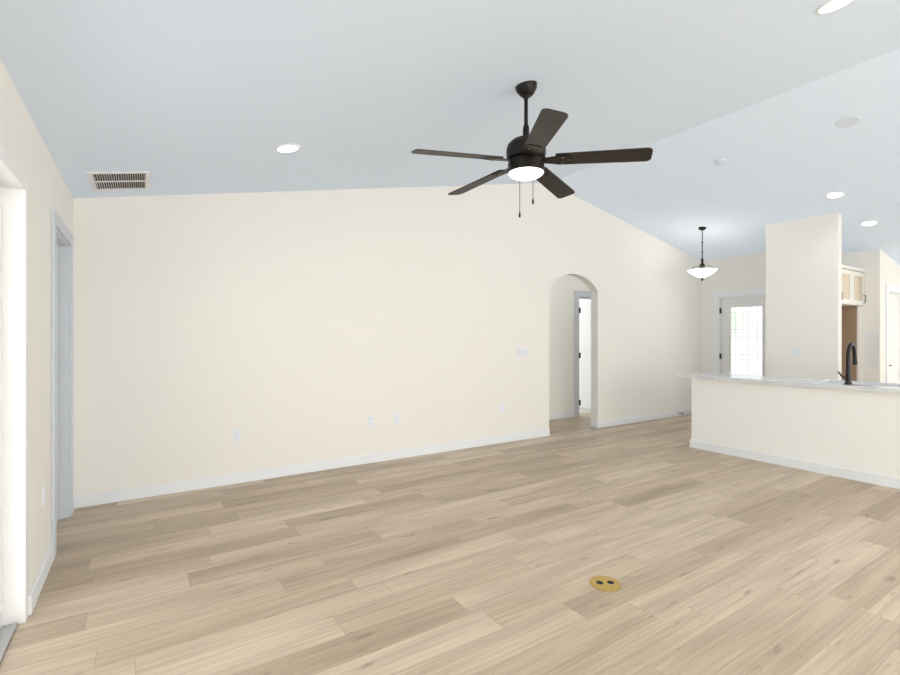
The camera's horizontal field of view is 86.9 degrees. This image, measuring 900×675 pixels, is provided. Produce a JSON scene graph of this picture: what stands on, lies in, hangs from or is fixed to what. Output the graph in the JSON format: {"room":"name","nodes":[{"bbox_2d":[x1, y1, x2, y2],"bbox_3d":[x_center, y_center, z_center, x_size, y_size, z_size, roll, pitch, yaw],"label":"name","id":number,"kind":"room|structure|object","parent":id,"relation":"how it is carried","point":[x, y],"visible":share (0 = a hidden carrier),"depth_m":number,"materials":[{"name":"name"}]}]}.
{"room":"empty living room","nodes":[
{"label":"empty living room","id":0,"kind":"room"},
{"bbox_2d":[0,59,72,594],"bbox_3d":[-0.973,0.119,0.433,0.140,2.661,8.460,0,0,-33],"label":"wall","id":1,"kind":"structure","parent":0,"point":[23,144],"depth_m":2.70,"materials":[{"name":"beige paint"}]},
{"bbox_2d":[0,143,27,662],"bbox_3d":[-1.601,0.316,1.420,0.139,2.268,2.416,0,0,-33],"label":"door frame","id":2,"kind":"structure","parent":1,"relation":"in","point":[13,397],"depth_m":2.39,"materials":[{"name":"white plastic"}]},
{"bbox_2d":[28,545,53,614],"bbox_3d":[-2.390,1.400,2.785,0.016,0.100,0.730,0,0,-33],"label":"baseboard","id":3,"kind":"structure","parent":1,"relation":"attached to","point":[33,596],"depth_m":2.69,"materials":[{"name":"white wood"}]},
{"bbox_2d":[42,485,44,506],"bbox_3d":[-2.440,0.950,2.854,0.008,0.115,0.070,0,0,-33],"label":"outlet","id":4,"kind":"object","parent":1,"relation":"attached to","point":[43,495],"visible":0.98,"depth_m":2.83,"materials":[{"name":"white plastic"}]},
{"bbox_2d":[57,244,58,521],"bbox_3d":[-2.901,0.356,3.474,0.092,2.164,0.752,0,0,-33],"label":"bedroom door","id":5,"kind":"structure","parent":1,"relation":"in","point":[57,382],"depth_m":3.71,"materials":[{"name":"grey wood"}]},
{"bbox_2d":[51,209,72,558],"bbox_3d":[-2.910,0.305,3.467,0.158,2.290,0.980,0,0,-33],"label":"door frame","id":6,"kind":"structure","parent":1,"relation":"attached to","point":[65,378],"depth_m":3.79,"materials":[{"name":"grey wood"}]},
{"bbox_2d":[73,183,700,496],"bbox_3d":[0.796,-0.445,6.678,9.865,3.790,0.140,0,0,-33],"label":"wall","id":7,"kind":"structure","parent":0,"point":[284,328],"depth_m":5.31,"materials":[{"name":"beige paint"}]},
{"bbox_2d":[233,429,240,440],"bbox_3d":[-2.116,0.970,4.721,0.070,0.115,0.008,0,0,-33],"label":"outlet","id":8,"kind":"object","parent":7,"relation":"attached to","point":[236,434],"visible":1,"depth_m":4.72,"materials":[{"name":"white plastic"}]},
{"bbox_2d":[73,429,549,511],"bbox_3d":[-0.855,1.400,5.526,5.561,0.100,0.024,0,0,-33],"label":"baseboard","id":9,"kind":"structure","parent":7,"relation":"attached to","point":[133,494],"depth_m":4.93,"materials":[{"name":"white wood"}]},
{"bbox_2d":[368,416,373,426],"bbox_3d":[-0.913,0.970,5.494,0.070,0.115,0.008,0,0,-33],"label":"outlet","id":10,"kind":"object","parent":7,"relation":"attached to","point":[370,420],"visible":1,"depth_m":5.49,"materials":[{"name":"white plastic"}]},
{"bbox_2d":[394,414,399,423],"bbox_3d":[-0.635,0.970,5.672,0.070,0.115,0.008,0,0,-33],"label":"outlet","id":11,"kind":"object","parent":7,"relation":"attached to","point":[396,418],"visible":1,"depth_m":5.67,"materials":[{"name":"white plastic"}]},
{"bbox_2d":[500,404,503,411],"bbox_3d":[0.720,0.970,6.542,0.070,0.115,0.008,0,0,-33],"label":"outlet","id":12,"kind":"object","parent":7,"relation":"attached to","point":[501,407],"visible":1,"depth_m":6.54,"materials":[{"name":"white plastic"}]},
{"bbox_2d":[517,348,526,355],"bbox_3d":[1.023,0.210,6.736,0.165,0.115,0.009,0,0,-33],"label":"light switch","id":13,"kind":"object","parent":7,"relation":"attached to","point":[521,351],"visible":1,"depth_m":6.73,"materials":[{"name":"white plastic"}]},
{"bbox_2d":[590,420,595,427],"bbox_3d":[3.610,1.400,8.578,3.175,0.100,0.016,0,0,-33],"label":"baseboard","id":14,"kind":"structure","parent":7,"relation":"attached to","point":[592,423],"depth_m":7.66,"materials":[{"name":"white wood"}]},
{"bbox_2d":[596,409,691,427],"bbox_3d":[3.615,1.400,8.396,2.986,0.100,0.024,0,0,-33],"label":"baseboard","id":15,"kind":"structure","parent":7,"relation":"attached to","point":[622,421],"depth_m":8.18,"materials":[{"name":"white wood"}]},
{"bbox_2d":[0,413,899,674],"bbox_3d":[3.924,1.510,4.147,12.715,0.120,9.740,0,0,-33],"label":"floor","id":16,"kind":"structure","parent":0,"point":[493,559],"depth_m":2.94,"materials":[{"name":"brown wood"}]},
{"bbox_2d":[590,576,620,591],"bbox_3d":[0.914,1.446,2.797,0.176,0.008,0.176,0,0,-33],"label":"electrical outlet","id":17,"kind":"object","parent":16,"relation":"on","point":[606,583],"visible":1,"depth_m":2.78,"materials":[{"name":"yellow metal"}]},
{"bbox_2d":[701,378,899,488],"bbox_3d":[4.809,0.990,4.430,0.520,0.920,4.660,0,0,-33],"label":"half wall","id":18,"kind":"structure","parent":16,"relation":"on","point":[847,428],"depth_m":5.17,"materials":[{"name":"white paint"}]},
{"bbox_2d":[677,372,899,393],"bbox_3d":[4.688,0.510,4.507,0.720,0.039,4.920,0,0,-33],"label":"countertop","id":19,"kind":"structure","parent":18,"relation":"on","point":[882,388],"depth_m":5.41,"materials":[{"name":"white stone"}]},
{"bbox_2d":[838,342,856,385],"bbox_3d":[4.224,0.270,5.040,0.239,0.440,0.123,0,0,-33],"label":"faucet","id":20,"kind":"object","parent":19,"relation":"on","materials":[{"name":"black metal"}]},
{"bbox_2d":[857,382,864,385],"bbox_3d":[4.457,0.624,5.024,0.398,0.213,0.888,0,0,-33],"label":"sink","id":21,"kind":"object","parent":19,"relation":"in","point":[858,383],"depth_m":5.23,"materials":[{"name":"white"}]},
{"bbox_2d":[0,0,899,197],"bbox_3d":[1.331,-1.806,1.829,5.845,1.369,8.640,0,0,-33],"label":"ceiling","id":22,"kind":"structure","parent":0,"point":[180,97],"depth_m":2.92,"materials":[{"name":"paint"}]},
{"bbox_2d":[87,171,149,190],"bbox_3d":[-2.629,-1.247,3.791,0.394,0.087,0.500,0,0,-33],"label":"ceiling vent","id":23,"kind":"object","parent":22,"relation":"in","point":[124,180],"visible":1,"depth_m":3.77,"materials":[{"name":"white metal"}]},
{"bbox_2d":[274,144,300,152],"bbox_3d":[-1.259,-1.467,3.683,0.197,0.045,0.200,0,0,-33],"label":"recessed light","id":24,"kind":"object","parent":22,"relation":"in","point":[285,148],"visible":0.96,"depth_m":3.67,"materials":[{"name":"white plastic"}]},
{"bbox_2d":[411,80,652,217],"bbox_3d":[0.480,-1.278,3.272,1.540,0.917,1.510,0,0,-33],"label":"ceiling fan","id":25,"kind":"object","parent":22,"relation":"hanging from","point":[526,159],"visible":1,"depth_m":3.14,"materials":[{"name":"brown metal"}]},
{"bbox_2d":[814,0,852,13],"bbox_3d":[2.276,-1.967,2.804,0.197,0.045,0.200,0,0,-33],"label":"recessed light","id":26,"kind":"object","parent":22,"relation":"in","point":[829,6],"visible":0.94,"depth_m":2.81,"materials":[{"name":"white"}]},
{"bbox_2d":[549,275,589,413],"bbox_3d":[2.221,0.090,8.758,5.600,2.720,0.140,0,0,-33],"label":"wall","id":27,"kind":"structure","parent":0,"point":[561,342],"depth_m":8.54,"materials":[{"name":"beige paint"}]},
{"bbox_2d":[549,411,574,419],"bbox_3d":[1.152,1.400,7.979,2.680,0.100,0.016,0,0,-33],"label":"baseboard","id":28,"kind":"structure","parent":27,"relation":"attached to","point":[566,414],"depth_m":8.51,"materials":[{"name":"white wood"}]},
{"bbox_2d":[574,290,590,416],"bbox_3d":[2.688,0.290,9.047,1.060,2.320,0.158,0,0,-33],"label":"door frame","id":29,"kind":"structure","parent":27,"relation":"attached to","point":[579,294],"depth_m":8.72,"materials":[{"name":"grey wood"}]},
{"bbox_2d":[579,302,590,408],"bbox_3d":[2.464,0.359,9.364,0.808,2.158,0.962,0,0,-33],"label":"door","id":30,"kind":"structure","parent":27,"relation":"in","point":[585,355],"depth_m":9.61,"materials":[{"name":"white wood"}]},
{"bbox_2d":[579,408,590,413],"bbox_3d":[1.612,1.508,10.446,6.000,0.124,3.360,0,0,-33],"label":"floor","id":31,"kind":"structure","parent":0,"point":[582,410],"depth_m":9.41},
{"bbox_2d":[579,299,590,301],"bbox_3d":[4.127,0.090,11.990,0.100,2.720,3.240,0,0,-33],"label":"wall","id":32,"kind":"structure","parent":0,"point":[584,300],"depth_m":12.70,"materials":[{"name":"white paint"}]},
{"bbox_2d":[560,48,899,265],"bbox_3d":[6.680,-1.703,5.263,6.870,1.574,8.640,0,0,-33],"label":"ceiling","id":33,"kind":"structure","parent":0,"point":[795,154],"depth_m":5.88,"materials":[{"name":"paint"}]},
{"bbox_2d":[688,227,716,280],"bbox_3d":[4.089,-1.346,7.699,0.430,0.883,0.430,0,0,-33],"label":"pendant light","id":34,"kind":"object","parent":33,"relation":"hanging from","point":[702,272],"visible":1,"depth_m":7.64,"materials":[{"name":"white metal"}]},
{"bbox_2d":[714,158,726,165],"bbox_3d":[3.260,-2.113,5.729,0.131,0.056,0.130,0,0,-33],"label":"smoke detector","id":35,"kind":"object","parent":33,"relation":"attached to","point":[720,161],"visible":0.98,"depth_m":5.70,"materials":[{"name":"grey plastic"}]},
{"bbox_2d":[825,191,844,197],"bbox_3d":[4.900,-1.815,6.046,0.197,0.045,0.200,0,0,-33],"label":"recessed light","id":36,"kind":"object","parent":33,"relation":"in","point":[836,194],"visible":1,"depth_m":6.03,"materials":[{"name":"white plastic"}]},
{"bbox_2d":[835,115,860,126],"bbox_3d":[3.923,-2.127,4.681,0.197,0.045,0.200,0,0,-33],"label":"recessed light","id":37,"kind":"object","parent":33,"relation":"in","point":[849,121],"visible":1,"depth_m":4.67,"materials":[{"name":"grey plastic"}]},
{"bbox_2d":[860,220,877,225],"bbox_3d":[5.845,-1.593,6.628,0.197,0.045,0.200,0,0,-33],"label":"recessed light","id":38,"kind":"object","parent":33,"relation":"in","point":[868,223],"visible":0.94,"depth_m":6.61,"materials":[{"name":"white plastic"}]},
{"bbox_2d":[701,252,765,371],"bbox_3d":[5.404,-0.031,8.502,0.140,2.962,1.770,0,0,-33],"label":"wall","id":39,"kind":"structure","parent":0,"point":[741,272],"depth_m":8.88,"materials":[{"name":"beige paint"}]},
{"bbox_2d":[714,288,765,372],"bbox_3d":[5.355,0.300,8.560,0.158,2.300,1.120,0,0,-33],"label":"door frame","id":40,"kind":"structure","parent":39,"relation":"attached to","point":[719,297],"depth_m":8.91,"materials":[{"name":"white"}]},
{"bbox_2d":[719,296,765,374],"bbox_3d":[5.328,0.356,8.554,0.081,2.164,0.892,0,0,-33],"label":"front door","id":41,"kind":"structure","parent":39,"relation":"in","point":[743,335],"depth_m":8.58,"materials":[{"name":"white"}]},
{"bbox_2d":[766,224,773,375],"bbox_3d":[5.537,-0.143,7.619,1.650,3.186,0.140,0,0,-33],"label":"wall","id":42,"kind":"structure","parent":0,"point":[769,228],"depth_m":7.17,"materials":[{"name":"beige paint"}]},
{"bbox_2d":[842,306,862,380],"bbox_3d":[5.772,0.475,7.363,1.520,1.949,0.535,0,0,-33],"label":"panel","id":43,"kind":"object","parent":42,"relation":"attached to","point":[852,323],"visible":0.1,"depth_m":7.52,"materials":[{"name":"brown wood"}]},
{"bbox_2d":[842,264,865,305],"bbox_3d":[5.787,-0.790,7.340,1.520,0.580,0.589,0,0,-33],"label":"upper cabinet","id":44,"kind":"object","parent":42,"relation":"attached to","point":[853,286],"visible":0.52,"depth_m":7.29,"materials":[{"name":"white wood"}]},
{"bbox_2d":[774,212,841,379],"bbox_3d":[5.139,-0.143,6.822,0.120,3.186,0.750,0,0,-33],"label":"wall","id":45,"kind":"structure","parent":0,"point":[804,284],"depth_m":6.75,"materials":[{"name":"beige paint"}]},
{"bbox_2d":[791,348,800,355],"bbox_3d":[5.017,0.210,6.893,0.009,0.115,0.120,0,0,-33],"label":"light switch","id":46,"kind":"object","parent":45,"relation":"attached to","point":[795,351],"visible":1,"depth_m":6.89,"materials":[{"name":"white plastic"}]},
{"bbox_2d":[842,249,899,382],"bbox_3d":[7.372,0.022,8.267,2.140,2.856,0.748,0,0,-33],"label":"wall","id":47,"kind":"structure","parent":0,"point":[881,268],"depth_m":7.48,"materials":[{"name":"beige paint"}]},
{"bbox_2d":[886,284,899,382],"bbox_3d":[7.280,0.305,7.836,1.000,2.290,0.158,0,0,-33],"label":"door frame","id":48,"kind":"structure","parent":47,"relation":"attached to","point":[891,288],"depth_m":7.51,"materials":[{"name":"white"}]},
{"bbox_2d":[889,293,899,383],"bbox_3d":[7.291,0.356,7.820,0.772,2.164,0.096,0,0,-33],"label":"kitchen door","id":49,"kind":"structure","parent":47,"relation":"in","point":[894,338],"depth_m":7.89,"materials":[{"name":"white"}]}
]}

